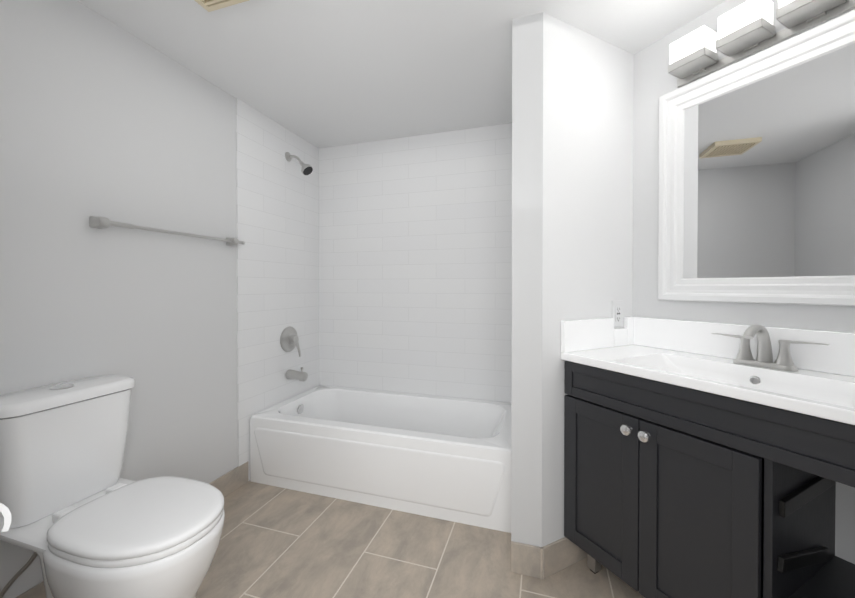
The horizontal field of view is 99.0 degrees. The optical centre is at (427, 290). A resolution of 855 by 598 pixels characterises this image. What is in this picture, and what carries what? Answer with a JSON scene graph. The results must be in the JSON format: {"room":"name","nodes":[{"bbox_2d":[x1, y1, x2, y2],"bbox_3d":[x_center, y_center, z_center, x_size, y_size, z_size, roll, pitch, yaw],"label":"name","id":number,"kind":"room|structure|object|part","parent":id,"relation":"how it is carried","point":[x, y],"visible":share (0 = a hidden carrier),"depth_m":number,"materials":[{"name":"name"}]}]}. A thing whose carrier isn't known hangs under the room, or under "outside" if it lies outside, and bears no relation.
{"room":"bathroom","nodes":[
{"label":"bathroom","id":0,"kind":"room"},
{"bbox_2d":[0,0,237,597],"bbox_3d":[-1.224,0.022,1.779,0.100,2.205,2.420,0,1,17],"label":"wall","id":1,"kind":"structure","parent":0,"point":[101,116],"depth_m":1.50,"materials":[{"name":"white paint"}]},
{"bbox_2d":[89,216,109,228],"bbox_3d":[-1.259,-0.262,1.408,0.052,0.044,0.044,0,1,17],"label":"bracket","id":2,"kind":"object","parent":1,"relation":"attached to","point":[98,222],"visible":1,"depth_m":1.39,"materials":[{"name":"silver metal"}]},
{"bbox_2d":[15,461,247,597],"bbox_3d":[-1.279,1.068,1.428,0.010,0.120,1.498,0,1,17],"label":"baseboard","id":3,"kind":"structure","parent":1,"relation":"attached to","point":[229,482],"depth_m":1.99,"materials":[{"name":"tile"}]},
{"bbox_2d":[226,237,238,245],"bbox_3d":[-1.070,-0.267,2.009,0.052,0.044,0.044,0,1,17],"label":"bracket","id":4,"kind":"object","parent":1,"relation":"attached to","point":[235,241],"visible":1,"depth_m":1.99,"materials":[{"name":"silver metal"}]},
{"bbox_2d":[134,225,242,243],"bbox_3d":[-1.146,-0.265,1.743,0.014,0.014,0.673,0,1,17],"label":"towel rail","id":5,"kind":"object","parent":4,"relation":"attached to","point":[177,233],"visible":0.79,"depth_m":1.71,"materials":[{"name":"silver metal"}]},
{"bbox_2d":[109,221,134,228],"bbox_3d":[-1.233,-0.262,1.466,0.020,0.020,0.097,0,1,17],"label":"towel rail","id":6,"kind":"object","parent":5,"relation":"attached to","point":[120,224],"visible":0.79,"depth_m":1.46,"materials":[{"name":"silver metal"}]},
{"bbox_2d":[236,98,319,480],"bbox_3d":[-0.957,0.016,2.444,0.008,2.205,0.790,0,1,17],"label":"wall tiles","id":7,"kind":"structure","parent":1,"relation":"attached to","point":[277,211],"depth_m":2.33,"materials":[{"name":"white tile"}]},
{"bbox_2d":[285,152,291,161],"bbox_3d":[-0.935,-0.902,2.468,0.014,0.062,0.062,0,1,17],"label":"flange","id":8,"kind":"object","parent":7,"relation":"attached to","point":[287,157],"visible":0.92,"depth_m":2.45,"materials":[{"name":"silver metal"}]},
{"bbox_2d":[289,155,300,161],"bbox_3d":[-0.888,-0.879,2.453,0.106,0.065,0.017,0,1,17],"label":"shower arm","id":9,"kind":"object","parent":8,"relation":"attached to","point":[296,157],"visible":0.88,"depth_m":2.44},
{"bbox_2d":[300,161,311,172],"bbox_3d":[-0.810,-0.814,2.429,0.090,0.093,0.077,0,1,17],"label":"shower head","id":10,"kind":"object","parent":9,"relation":"attached to","point":[303,165],"visible":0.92,"depth_m":2.40},
{"bbox_2d":[303,167,312,174],"bbox_3d":[-0.793,-0.791,2.424,0.055,0.049,0.071,0,1,17],"label":"shower head face","id":11,"kind":"object","parent":10,"relation":"attached to","point":[307,170],"visible":1,"depth_m":2.42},
{"bbox_2d":[280,326,300,356],"bbox_3d":[-0.909,0.350,2.471,0.070,0.208,0.174,0,1,17],"label":"base","id":12,"kind":"object","parent":7,"relation":"attached to","point":[289,337],"depth_m":2.45,"materials":[{"name":"silver metal"}]},
{"bbox_3d":[-0.890,0.390,2.480,0.040,0.129,0.058,0,1,17],"label":"valve handle","id":13,"kind":"part","parent":12,"relation":"part of","materials":[{"name":"silver metal"}]},
{"bbox_2d":[286,369,307,379],"bbox_3d":[-0.878,0.571,2.463,0.136,0.066,0.066,0,1,17],"label":"spout","id":14,"kind":"object","parent":7,"relation":"attached to","point":[294,374],"visible":0.98,"depth_m":2.44,"materials":[{"name":"silver metal"}]},
{"bbox_2d":[77,0,725,147],"bbox_3d":[0.133,-1.099,0.502,3.450,0.060,4.020,0,1,17],"label":"ceiling","id":15,"kind":"structure","parent":0,"point":[323,73],"depth_m":1.63,"materials":[{"name":"white paint"}]},
{"bbox_2d":[195,0,248,11],"bbox_3d":[-0.732,-1.060,1.200,0.280,0.030,0.280,0,1,17],"label":"ceiling vent","id":16,"kind":"object","parent":15,"relation":"in","point":[210,5],"visible":1,"depth_m":1.34,"materials":[{"name":"beige plastic"}]},
{"bbox_2d":[319,123,511,402],"bbox_3d":[-0.144,0.014,2.655,1.634,2.205,0.100,0,1,17],"label":"wall tile","id":17,"kind":"structure","parent":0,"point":[415,264],"depth_m":2.57,"materials":[{"name":"white tile"}]},
{"bbox_2d":[196,481,644,597],"bbox_3d":[0.133,1.166,0.523,3.450,0.060,4.020,0,1,17],"label":"floor","id":18,"kind":"structure","parent":0,"point":[277,542],"depth_m":1.53,"materials":[{"name":"tile"}]},
{"bbox_2d":[0,478,135,597],"bbox_3d":[-1.126,0.901,1.200,0.400,0.458,0.328,0,1,17],"label":"toilet","id":19,"kind":"object","parent":18,"relation":"on","point":[32,536],"depth_m":1.09,"materials":[{"name":"white ceramic"}]},
{"bbox_2d":[0,388,131,528],"bbox_3d":[-1.232,0.536,1.230,0.192,0.337,0.362,0,1,17],"label":"toilet tank","id":20,"kind":"object","parent":19,"relation":"on","point":[54,460],"visible":0.83,"depth_m":1.16,"materials":[{"name":"white ceramic"}]},
{"bbox_2d":[0,375,134,418],"bbox_3d":[-1.230,0.344,1.228,0.206,0.046,0.382,0,1,17],"label":"lid","id":21,"kind":"object","parent":20,"relation":"on","point":[27,402],"depth_m":1.18,"materials":[{"name":"white ceramic"}]},
{"bbox_3d":[-1.229,0.325,1.227,0.060,0.006,0.060,0,1,17],"label":"toilet cap","id":22,"kind":"part","parent":21,"relation":"part of","materials":[{"name":"white ceramic"}]},
{"bbox_3d":[-1.087,0.689,1.186,0.042,0.034,0.190,0,1,17],"label":"toilet cap","id":23,"kind":"part","parent":19,"relation":"part of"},
{"bbox_2d":[43,508,224,597],"bbox_3d":[-0.891,0.921,1.127,0.521,0.420,0.362,0,1,17],"label":"toilet bowl","id":24,"kind":"object","parent":18,"relation":"on","point":[182,574],"visible":0.52,"depth_m":0.96,"materials":[{"name":"white ceramic"}]},
{"bbox_2d":[48,510,222,567],"bbox_3d":[-0.853,0.700,1.113,0.441,0.021,0.352,0,1,17],"label":"seat","id":25,"kind":"object","parent":24,"relation":"on","point":[134,561],"visible":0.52,"depth_m":0.95,"materials":[{"name":"white plastic"}]},
{"bbox_2d":[47,476,223,559],"bbox_3d":[-0.851,0.676,1.112,0.443,0.024,0.358,0,1,17],"label":"lid","id":26,"kind":"object","parent":25,"relation":"on","point":[145,517],"visible":1,"depth_m":1.06,"materials":[{"name":"white plastic"}]},
{"bbox_2d":[250,385,511,532],"bbox_3d":[-0.215,0.928,2.256,1.518,0.385,0.714,0,1,17],"label":"bathtub","id":27,"kind":"object","parent":18,"relation":"on","point":[477,429],"depth_m":2.12,"materials":[{"name":"white ceramic"}]},
{"bbox_3d":[-0.853,0.801,2.458,0.017,0.070,0.070,0,1,17],"label":"bathtub cap","id":28,"kind":"part","parent":27,"relation":"part of","materials":[{"name":"silver metal"}]},
{"bbox_2d":[254,428,504,515],"bbox_3d":[-0.324,0.933,1.914,1.440,0.270,0.006,0,1,17],"label":"panel","id":29,"kind":"object","parent":27,"relation":"attached to","point":[458,483],"visible":1,"depth_m":1.88,"materials":[{"name":"white ceramic"}]},
{"bbox_3d":[1.002,1.125,1.141,0.314,0.012,0.909,0,1,-28],"label":"vanity foot","id":30,"kind":"object","parent":18,"relation":"on","visible":0},
{"bbox_2d":[587,554,600,572],"bbox_3d":[1.002,1.060,1.140,0.328,0.118,0.923,0,1,-28],"label":"vanity leg","id":31,"kind":"object","parent":30,"relation":"on","point":[593,565],"visible":0.19,"depth_m":1.45,"materials":[{"name":"silver metal"}]},
{"bbox_2d":[564,361,854,597],"bbox_3d":[0.967,0.642,1.122,0.478,0.717,1.012,0,1,-28],"label":"bathroom vanity","id":32,"kind":"object","parent":31,"relation":"on","point":[809,525],"depth_m":1.07,"materials":[{"name":"grey wood"}]},
{"bbox_3d":[0.665,0.465,1.218,0.032,0.036,0.036,0,1,-27],"label":"vanity knob","id":33,"kind":"part","parent":32,"relation":"part of","materials":[{"name":"silver metal"}]},
{"bbox_3d":[0.693,0.465,1.165,0.032,0.036,0.036,0,1,-28],"label":"vanity knob","id":34,"kind":"part","parent":32,"relation":"part of","materials":[{"name":"silver metal"}]},
{"bbox_2d":[561,345,854,424],"bbox_3d":[0.979,0.268,1.121,0.461,0.030,1.030,0,1,-28],"label":"countertop","id":35,"kind":"structure","parent":32,"relation":"on","point":[601,358],"depth_m":1.07,"materials":[{"name":"white stone"}]},
{"bbox_2d":[561,317,633,352],"bbox_3d":[0.736,0.185,1.564,0.440,0.127,0.019,0,1,-28],"label":"side splash","id":36,"kind":"object","parent":35,"relation":"on","point":[585,334],"visible":1,"depth_m":1.53,"materials":[{"name":"white stone"}]},
{"bbox_2d":[611,353,854,407],"bbox_3d":[0.937,0.300,1.107,0.314,0.095,0.620,0,1,-28],"label":"sink","id":37,"kind":"object","parent":35,"relation":"in","point":[835,392],"depth_m":1.18,"materials":[{"name":"white ceramic"}]},
{"bbox_3d":[1.060,0.292,1.183,0.009,0.028,0.029,0,1,-28],"label":"vanity cap","id":38,"kind":"part","parent":37,"relation":"part of","materials":[{"name":"silver metal"}]},
{"bbox_2d":[632,316,854,376],"bbox_3d":[1.174,0.188,1.222,0.020,0.127,1.030,0,1,-28],"label":"backsplash","id":39,"kind":"structure","parent":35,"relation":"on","point":[836,355],"depth_m":1.31,"materials":[{"name":"white stone"}]},
{"bbox_2d":[733,336,798,370],"bbox_3d":[1.116,0.204,1.211,0.060,0.094,0.166,0,1,-28],"label":"faucet","id":40,"kind":"object","parent":35,"relation":"on","point":[754,362],"depth_m":1.17,"materials":[{"name":"silver metal"}]},
{"bbox_2d":[711,333,746,338],"bbox_3d":[1.072,0.163,1.295,0.024,0.012,0.108,0,1,-28],"label":"handle","id":41,"kind":"object","parent":40,"relation":"attached to","point":[736,336],"visible":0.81,"depth_m":1.29,"materials":[{"name":"silver metal"}]},
{"bbox_3d":[1.092,0.197,1.256,0.045,0.080,0.045,0,1,-28],"label":"faucet handle","id":42,"kind":"part","parent":40,"relation":"part of","materials":[{"name":"silver metal"}]},
{"bbox_2d":[743,325,772,362],"bbox_3d":[1.075,0.176,1.190,0.143,0.128,0.042,0,1,-28],"label":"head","id":43,"kind":"object","parent":40,"relation":"on","point":[764,350],"visible":1,"depth_m":1.20},
{"bbox_3d":[1.139,0.198,1.166,0.045,0.080,0.045,0,1,-28],"label":"faucet handle","id":44,"kind":"part","parent":40,"relation":"part of","materials":[{"name":"silver metal"}]},
{"bbox_2d":[786,340,829,344],"bbox_3d":[1.159,0.164,1.127,0.024,0.012,0.108,0,1,-27],"label":"handle","id":45,"kind":"object","parent":40,"relation":"attached to","point":[795,342],"visible":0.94,"depth_m":1.12,"materials":[{"name":"silver metal"}]},
{"bbox_3d":[0.792,0.354,1.028,0.019,0.132,1.008,0,1,-27],"label":"bathroom vanity drawer","id":46,"kind":"part","parent":32,"relation":"part of","materials":[{"name":"black wood"}]},
{"bbox_2d":[777,547,828,572],"bbox_3d":[1.023,0.728,0.991,0.310,0.035,0.012,15,-7,-27],"label":"rail","id":47,"kind":"object","parent":32,"relation":"attached to","point":[796,560],"depth_m":0.97,"materials":[{"name":"black wood"}]},
{"bbox_2d":[779,476,834,517],"bbox_3d":[1.044,0.552,1.000,0.340,0.040,0.013,0,1,-28],"label":"rail","id":48,"kind":"object","parent":32,"relation":"attached to","point":[793,501],"depth_m":0.97,"materials":[{"name":"black wood"}]},
{"bbox_2d":[511,12,633,546],"bbox_3d":[0.738,0.021,1.882,0.513,2.205,1.044,0,1,17],"label":"wall","id":49,"kind":"structure","parent":0,"point":[572,165],"depth_m":1.46,"materials":[{"name":"white paint"}]},
{"bbox_2d":[511,541,544,579],"bbox_3d":[0.396,1.068,1.446,0.128,0.120,0.010,0,1,17],"label":"baseboard","id":50,"kind":"structure","parent":49,"relation":"attached to","point":[525,559],"depth_m":1.44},
{"bbox_2d":[540,537,586,579],"bbox_3d":[0.694,1.067,1.557,0.570,0.120,0.010,0,1,-28],"label":"baseboard","id":51,"kind":"structure","parent":49,"relation":"attached to","point":[562,553],"depth_m":1.47,"materials":[{"name":"tile"}]},
{"bbox_2d":[612,300,622,326],"bbox_3d":[0.848,0.104,1.629,0.072,0.116,0.008,0,1,-28],"label":"electrical outlet","id":52,"kind":"object","parent":49,"relation":"attached to","point":[618,304],"visible":1,"depth_m":1.63,"materials":[{"name":"white plastic"}]},
{"bbox_2d":[632,0,854,563],"bbox_3d":[1.336,0.029,1.042,0.100,2.205,1.700,0,1,-28],"label":"wall","id":53,"kind":"structure","parent":0,"point":[654,80],"depth_m":1.55,"materials":[{"name":"white paint"}]},
{"bbox_2d":[658,9,854,305],"bbox_3d":[1.167,-0.385,1.218,0.032,0.860,0.765,0,1,-28],"label":"frame","id":54,"kind":"object","parent":53,"relation":"attached to","point":[832,35],"visible":0.96,"depth_m":1.34,"materials":[{"name":"white paint"}]},
{"bbox_2d":[683,43,854,278],"bbox_3d":[1.175,-0.385,1.223,0.001,0.684,0.589,0,1,-28],"label":"mirror panel","id":55,"kind":"object","parent":54,"relation":"attached to","point":[769,176],"visible":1,"depth_m":1.23,"materials":[{"name":"clear glass"}]},
{"bbox_2d":[668,0,854,87],"bbox_3d":[1.134,-0.893,1.184,0.117,0.130,0.657,0,1,-28],"label":"sconce","id":56,"kind":"object","parent":53,"relation":"attached to","point":[787,33],"depth_m":1.24,"materials":[{"name":"white glass"}]},
{"bbox_3d":[1.012,-0.865,1.395,0.094,0.030,0.128,0,1,-28],"label":"vanity sconce body","id":57,"kind":"part","parent":56,"relation":"part of","materials":[{"name":"silver metal"}]},
{"bbox_3d":[1.012,-0.906,1.395,0.087,0.106,0.121,0,1,-27],"label":"vanity sconce shade","id":58,"kind":"part","parent":56,"relation":"part of","materials":[{"name":"white glass"}]},
{"bbox_3d":[1.054,-0.854,1.417,0.014,0.020,0.040,0,1,-28],"label":"vanity sconce arm","id":59,"kind":"part","parent":56,"relation":"part of"},
{"bbox_3d":[1.086,-0.863,1.251,0.094,0.030,0.128,0,1,-27],"label":"vanity sconce body","id":60,"kind":"part","parent":56,"relation":"part of","materials":[{"name":"silver metal"}]},
{"bbox_3d":[1.086,-0.905,1.251,0.087,0.106,0.121,0,1,-28],"label":"vanity sconce shade","id":61,"kind":"part","parent":56,"relation":"part of","materials":[{"name":"white glass"}]},
{"bbox_3d":[1.129,-0.853,1.274,0.013,0.020,0.040,0,1,-28],"label":"vanity sconce arm","id":62,"kind":"part","parent":56,"relation":"part of"},
{"bbox_3d":[1.161,-0.904,1.107,0.087,0.106,0.121,0,1,-27],"label":"vanity sconce shade","id":63,"kind":"part","parent":56,"relation":"part of","materials":[{"name":"white glass"}]},
{"bbox_3d":[1.161,-0.862,1.108,0.094,0.030,0.128,0,1,-28],"label":"vanity sconce body","id":64,"kind":"part","parent":56,"relation":"part of","materials":[{"name":"silver metal"}]},
{"bbox_3d":[1.203,-0.851,1.130,0.014,0.020,0.040,0,1,-28],"label":"vanity sconce arm","id":65,"kind":"part","parent":56,"relation":"part of"},
{"bbox_3d":[-0.620,0.307,0.434,0.071,0.065,0.010,0,1,17],"label":"mount","id":66,"kind":"object","parent":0,"visible":0},
{"bbox_2d":[0,503,10,531],"bbox_3d":[-0.609,0.298,0.470,0.071,0.054,0.075,0,1,17],"label":"paper holder","id":67,"kind":"object","parent":66,"relation":"attached to","point":[5,518],"visible":1,"depth_m":0.49,"materials":[{"name":"white paint"}]},
{"bbox_3d":[-1.334,1.005,1.131,0.016,0.052,0.016,0,1,17],"label":"cord","id":68,"kind":"object","parent":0,"visible":0},
{"bbox_2d":[0,551,37,597],"bbox_3d":[-1.294,0.854,1.155,0.074,0.257,0.086,0,1,17],"label":"cord","id":69,"kind":"object","parent":68,"relation":"attached to","point":[18,574],"visible":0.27,"depth_m":1.15,"materials":[{"name":"silver metal"}]}
]}

